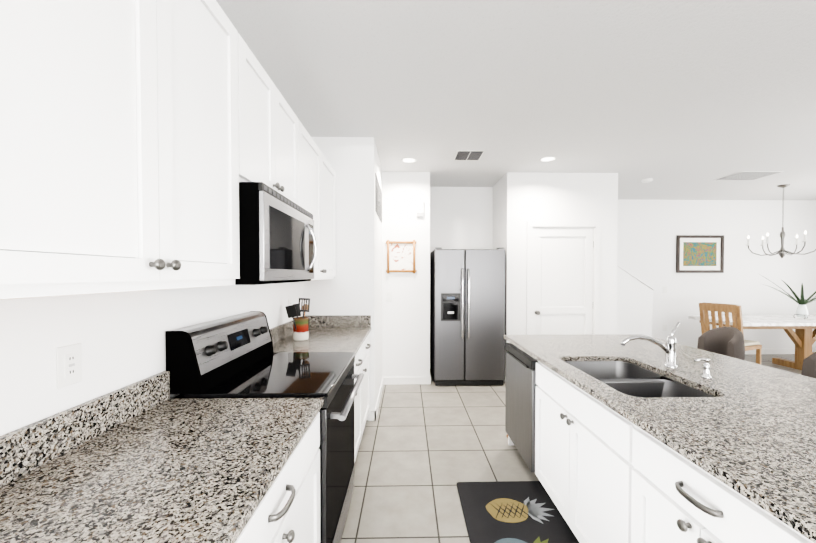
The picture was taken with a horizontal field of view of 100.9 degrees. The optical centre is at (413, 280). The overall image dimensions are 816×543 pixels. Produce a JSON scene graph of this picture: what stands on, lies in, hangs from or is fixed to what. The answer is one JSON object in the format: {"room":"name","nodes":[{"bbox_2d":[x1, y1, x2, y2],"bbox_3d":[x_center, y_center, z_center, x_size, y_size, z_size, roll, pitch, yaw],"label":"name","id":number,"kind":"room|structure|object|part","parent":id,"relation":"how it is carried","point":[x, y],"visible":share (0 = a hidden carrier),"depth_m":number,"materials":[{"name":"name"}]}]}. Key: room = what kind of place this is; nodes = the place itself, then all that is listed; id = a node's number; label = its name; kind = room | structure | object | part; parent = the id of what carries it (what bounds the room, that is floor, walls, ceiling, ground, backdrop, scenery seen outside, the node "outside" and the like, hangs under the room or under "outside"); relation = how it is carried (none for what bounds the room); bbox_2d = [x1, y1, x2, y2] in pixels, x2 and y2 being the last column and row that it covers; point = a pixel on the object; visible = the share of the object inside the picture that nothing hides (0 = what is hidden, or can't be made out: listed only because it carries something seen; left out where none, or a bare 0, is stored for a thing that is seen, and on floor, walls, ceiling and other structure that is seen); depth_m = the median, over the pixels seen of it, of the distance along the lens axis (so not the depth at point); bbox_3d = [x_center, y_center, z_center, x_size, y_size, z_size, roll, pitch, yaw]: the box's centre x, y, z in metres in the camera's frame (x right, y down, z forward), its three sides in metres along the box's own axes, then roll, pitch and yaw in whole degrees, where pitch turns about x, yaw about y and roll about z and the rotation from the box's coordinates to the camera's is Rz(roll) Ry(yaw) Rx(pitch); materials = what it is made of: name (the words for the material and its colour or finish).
{"room":"kitchen and dining room","nodes":[
{"label":"kitchen and dining room","id":0,"kind":"room"},
{"bbox_2d":[0,282,303,435],"bbox_3d":[-1.080,0.046,0.268,0.150,2.750,5.980,0,1,-1],"label":"wall","id":1,"kind":"structure","parent":0,"point":[120,337],"depth_m":1.09,"materials":[{"name":"white paint"}]},
{"bbox_2d":[56,343,81,388],"bbox_3d":[-1.015,0.251,0.996,0.010,0.118,0.072,0,1,-1],"label":"electrical outlet","id":2,"kind":"object","parent":1,"relation":"attached to","point":[69,364],"visible":1,"depth_m":0.99,"materials":[{"name":"white plastic"}]},
{"bbox_2d":[0,0,251,298],"bbox_3d":[-0.859,-0.497,0.923,0.311,1.047,1.028,0,1,-1],"label":"upper cabinet","id":3,"kind":"object","parent":1,"relation":"attached to","point":[140,140],"depth_m":0.82,"materials":[{"name":"white wood"}]},
{"bbox_2d":[252,53,303,208],"bbox_3d":[-0.875,-0.726,1.751,0.311,0.618,0.757,0,1,-1],"label":"upper cabinet","id":4,"kind":"object","parent":1,"relation":"attached to","point":[275,126],"depth_m":1.73,"materials":[{"name":"white wood"}]},
{"bbox_2d":[235,182,316,284],"bbox_3d":[-0.800,-0.198,1.761,0.461,0.424,0.754,0,1,-1],"label":"microwave","id":5,"kind":"object","parent":4,"relation":"attached to","point":[277,242],"visible":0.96,"depth_m":1.47,"materials":[{"name":"silver metal"}]},
{"bbox_2d":[300,122,335,279],"bbox_3d":[-0.893,-0.526,2.658,0.311,1.047,1.175,0,1,-1],"label":"upper cabinet","id":6,"kind":"object","parent":1,"relation":"attached to","point":[317,176],"depth_m":2.67,"materials":[{"name":"white wood"}]},
{"bbox_2d":[304,137,382,419],"bbox_3d":[-0.817,-0.022,4.253,0.833,2.750,1.980,0,1,-1],"label":"wall","id":7,"kind":"structure","parent":0,"point":[353,286],"depth_m":3.26,"materials":[{"name":"white paint"}]},
{"bbox_2d":[370,377,383,420],"bbox_3d":[-0.399,1.313,3.828,0.041,0.095,1.093,0,1,-1],"label":"baseboard","id":8,"kind":"structure","parent":7,"relation":"attached to","point":[373,414],"depth_m":3.48,"materials":[{"name":"white"}]},
{"bbox_2d":[375,173,381,222],"bbox_3d":[-0.385,-0.899,3.796,0.012,0.380,0.800,0,1,-1],"label":"air vent","id":9,"kind":"object","parent":7,"relation":"in","point":[378,200],"visible":1,"depth_m":3.62,"materials":[{"name":"grey"}]},
{"bbox_2d":[382,172,429,376],"bbox_3d":[-0.102,-0.031,4.766,0.616,2.750,0.882,0,1,-1],"label":"wall","id":10,"kind":"structure","parent":0,"point":[406,331],"depth_m":4.36,"materials":[{"name":"white paint"}]},
{"bbox_3d":[-0.157,-0.303,4.337,0.395,0.430,0.036,0,1,-1],"label":"picture of fish","id":11,"kind":"part","parent":10,"relation":"part of"},
{"bbox_2d":[384,377,429,384],"bbox_3d":[-0.085,1.304,4.373,0.570,0.095,0.013,0,1,-1],"label":"baseboard","id":12,"kind":"structure","parent":10,"relation":"attached to","point":[387,380],"depth_m":4.37,"materials":[{"name":"white wood"}]},
{"bbox_2d":[417,201,423,216],"bbox_3d":[0.088,-0.921,4.330,0.095,0.205,0.030,0,1,-1],"label":"wall device","id":13,"kind":"object","parent":10,"relation":"attached to","point":[420,208],"visible":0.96,"depth_m":4.32,"materials":[{"name":"white plastic"}]},
{"bbox_2d":[430,187,492,252],"bbox_3d":[0.700,-0.037,5.163,1.002,2.750,0.120,0,1,-1],"label":"wall","id":14,"kind":"structure","parent":0,"point":[461,217],"depth_m":5.09,"materials":[{"name":"white paint"}]},
{"bbox_2d":[493,179,500,248],"bbox_3d":[1.266,-0.033,4.884,0.120,2.750,0.700,0,1,-1],"label":"wall","id":15,"kind":"structure","parent":0,"point":[497,187],"depth_m":4.83,"materials":[{"name":"white paint"}]},
{"bbox_2d":[216,0,815,199],"bbox_3d":[3.254,-1.404,1.733,9.175,0.100,9.190,0,1,-1],"label":"ceiling","id":16,"kind":"structure","parent":0,"point":[683,99],"depth_m":2.35,"materials":[{"name":"white paint"}]},
{"bbox_2d":[401,157,416,162],"bbox_3d":[-0.051,-1.388,3.895,0.190,0.006,0.190,0,1,-1],"label":"recessed light","id":17,"kind":"object","parent":16,"relation":"in","point":[408,160],"visible":1,"depth_m":3.89,"materials":[{"name":"white plastic"}]},
{"bbox_2d":[453,150,484,160],"bbox_3d":[0.612,-1.383,3.738,0.300,0.010,0.300,0,1,-1],"label":"ceiling vent","id":18,"kind":"object","parent":16,"relation":"in","point":[476,155],"visible":1,"depth_m":3.69,"materials":[{"name":"white plastic"}]},
{"bbox_2d":[539,156,556,161],"bbox_3d":[1.540,-1.387,3.856,0.190,0.006,0.190,0,1,-1],"label":"recessed light","id":19,"kind":"object","parent":16,"relation":"in","point":[547,158],"visible":1,"depth_m":3.86,"materials":[{"name":"white plastic"}]},
{"bbox_2d":[641,178,652,182],"bbox_3d":[3.254,-1.388,4.689,0.130,0.034,0.130,0,1,-1],"label":"smoke detector","id":20,"kind":"object","parent":16,"relation":"attached to","point":[647,180],"visible":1,"depth_m":4.66,"materials":[{"name":"white plastic"}]},
{"bbox_2d":[714,171,783,179],"bbox_3d":[4.468,-1.396,4.508,0.560,0.010,0.390,0,1,-1],"label":"ceiling vent","id":21,"kind":"object","parent":16,"relation":"in","point":[747,175],"visible":1,"depth_m":4.46,"materials":[{"name":"white plastic"}]},
{"bbox_2d":[746,184,815,257],"bbox_3d":[5.479,-0.865,4.992,0.748,1.090,0.762,0,1,-1],"label":"chandelier","id":22,"kind":"object","parent":16,"relation":"hanging from","point":[782,252],"visible":1,"depth_m":4.98,"materials":[{"name":"silver metal"}]},
{"bbox_2d":[501,172,608,374],"bbox_3d":[1.875,-0.025,4.456,1.320,2.750,0.120,0,1,-1],"label":"wall","id":23,"kind":"structure","parent":0,"point":[520,199],"depth_m":4.38,"materials":[{"name":"white paint"}]},
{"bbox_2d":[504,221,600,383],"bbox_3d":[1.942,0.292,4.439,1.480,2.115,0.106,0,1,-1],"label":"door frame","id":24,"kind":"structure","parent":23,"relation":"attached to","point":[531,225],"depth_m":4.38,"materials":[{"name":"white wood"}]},
{"bbox_2d":[532,228,593,334],"bbox_3d":[1.961,0.327,4.399,0.812,2.023,0.108,0,1,-1],"label":"closet door","id":25,"kind":"structure","parent":23,"relation":"in","point":[562,286],"depth_m":4.42,"materials":[{"name":"white wood"}]},
{"bbox_2d":[340,354,801,542],"bbox_3d":[3.254,1.446,1.782,9.175,0.100,9.190,0,1,-1],"label":"floor","id":26,"kind":"structure","parent":0,"point":[423,449],"depth_m":2.60,"materials":[{"name":"tile"}]},
{"bbox_2d":[0,315,370,542],"bbox_3d":[-0.683,0.889,1.278,0.675,1.030,3.996,0,1,-1],"label":"base cabinet","id":27,"kind":"object","parent":26,"relation":"on","point":[146,460],"visible":0.81,"depth_m":0.93,"materials":[{"name":"white stone"}]},
{"bbox_2d":[285,298,309,340],"bbox_3d":[-0.883,0.300,2.614,0.157,0.329,0.238,0,1,-1],"label":"utensil crock","id":28,"kind":"object","parent":27,"relation":"on","point":[300,327],"visible":1,"depth_m":2.59,"materials":[{"name":"ceramic"}]},
{"bbox_2d":[165,311,363,542],"bbox_3d":[-0.665,0.799,1.780,0.729,1.192,0.756,0,1,-1],"label":"range","id":29,"kind":"object","parent":26,"relation":"on","point":[235,356],"visible":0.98,"depth_m":1.59,"materials":[{"name":"black metal"}]},
{"bbox_2d":[430,247,504,385],"bbox_3d":[0.710,0.462,4.644,0.900,1.767,0.884,0,1,-1],"label":"fridge","id":30,"kind":"object","parent":26,"relation":"on","point":[467,315],"visible":1,"depth_m":4.27,"materials":[{"name":"grey metal"}]},
{"bbox_2d":[456,481,578,542],"bbox_3d":[0.592,1.387,1.879,0.585,0.011,0.850,0,1,-1],"label":"kitchen rug","id":31,"kind":"object","parent":26,"relation":"on","point":[512,512],"visible":1,"depth_m":1.99,"materials":[{"name":"black fabric"}]},
{"bbox_2d":[504,338,815,542],"bbox_3d":[1.126,0.966,1.074,0.699,0.884,3.515,0,1,-1],"label":"kitchen island","id":32,"kind":"object","parent":26,"relation":"on","point":[611,439],"depth_m":1.45,"materials":[{"name":"white wood"}]},
{"bbox_2d":[505,343,537,471],"bbox_3d":[1.070,0.953,2.506,0.634,0.860,0.594,0,1,-1],"label":"dishwasher","id":33,"kind":"object","parent":32,"relation":"in","point":[520,398],"depth_m":2.40,"materials":[{"name":"grey metal"}]},
{"bbox_2d":[504,335,815,537],"bbox_3d":[1.113,0.548,1.084,0.641,0.113,3.550,0,1,-1],"label":"island countertop","id":34,"kind":"structure","parent":32,"relation":"on","point":[771,456],"depth_m":1.09,"materials":[{"name":"grey stone"}]},
{"bbox_2d":[565,361,714,397],"bbox_3d":[1.111,0.608,1.751,0.480,0.196,0.740,0,1,-1],"label":"sink","id":35,"kind":"object","parent":34,"relation":"in","point":[636,379],"depth_m":1.74,"materials":[{"name":"silver metal"}]},
{"bbox_2d":[620,322,679,367],"bbox_3d":[1.316,0.355,1.860,0.351,0.245,0.062,0,1,-1],"label":"faucet","id":36,"kind":"object","parent":34,"relation":"on","point":[669,348],"visible":1,"depth_m":1.85,"materials":[{"name":"silver metal"}]},
{"bbox_2d":[694,358,711,377],"bbox_3d":[1.432,0.433,1.669,0.082,0.096,0.040,0,1,-1],"label":"soap dispenser","id":37,"kind":"object","parent":34,"relation":"on","point":[706,369],"visible":1,"depth_m":1.66,"materials":[{"name":"silver metal"}]},
{"bbox_2d":[697,327,744,359],"bbox_3d":[2.426,0.880,2.741,0.408,1.001,0.401,0,1,-1],"label":"bar stool","id":38,"kind":"object","parent":26,"relation":"on","point":[727,341],"visible":0.21,"depth_m":2.77,"materials":[{"name":"grey fabric"}]},
{"bbox_2d":[699,302,761,363],"bbox_3d":[4.491,0.832,4.786,0.549,1.024,0.470,0,1,-21],"label":"dining chair","id":39,"kind":"object","parent":26,"relation":"on","point":[735,310],"visible":0.38,"depth_m":4.66,"materials":[{"name":"brown wood"}]},
{"bbox_2d":[688,315,815,369],"bbox_3d":[5.799,0.958,5.079,2.744,0.762,0.900,0,1,-1],"label":"dining table","id":40,"kind":"object","parent":26,"relation":"on","point":[803,337],"visible":0.73,"depth_m":4.98,"materials":[{"name":"wood"}]},
{"bbox_2d":[759,274,815,318],"bbox_3d":[5.794,0.223,5.066,1.006,0.696,1.058,0,1,-1],"label":"potted plant","id":41,"kind":"object","parent":40,"relation":"on","point":[802,309],"visible":1,"depth_m":4.98,"materials":[{"name":"green plant"}]},
{"bbox_2d":[801,352,815,377],"bbox_3d":[2.461,0.892,1.992,0.408,1.001,0.401,0,1,-1],"label":"bar stool","id":42,"kind":"object","parent":26,"relation":"on","point":[809,367],"visible":0.15,"depth_m":2.11,"materials":[{"name":"grey fabric"}]},
{"bbox_2d":[609,173,617,333],"bbox_3d":[2.588,-0.038,5.175,0.134,2.750,1.530,0,1,-1],"label":"wall","id":43,"kind":"structure","parent":0,"point":[613,177],"depth_m":4.40,"materials":[{"name":"white paint"}]},
{"bbox_2d":[617,263,653,336],"bbox_3d":[3.079,0.443,4.977,0.860,1.795,0.150,0,1,-1],"label":"wall","id":44,"kind":"structure","parent":0,"point":[634,304],"depth_m":4.92,"materials":[{"name":"white paint"}]},
{"bbox_2d":[617,199,815,348],"bbox_3d":[5.138,-0.053,6.064,5.240,2.750,0.150,0,1,-1],"label":"wall","id":45,"kind":"structure","parent":0,"point":[649,231],"depth_m":5.99,"materials":[{"name":"white paint"}]},
{"bbox_2d":[676,235,723,272],"bbox_3d":[5.080,-0.465,5.966,0.840,0.663,0.029,0,1,-1],"label":"picture","id":46,"kind":"object","parent":45,"relation":"attached to","point":[699,253],"visible":0.96,"depth_m":5.96,"materials":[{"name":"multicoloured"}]},
{"bbox_2d":[745,349,815,353],"bbox_3d":[5.499,1.276,6.013,4.040,0.095,0.013,0,1,-1],"label":"baseboard","id":47,"kind":"structure","parent":45,"relation":"attached to","point":[763,351],"depth_m":6.02,"materials":[{"name":"white"}]}
]}

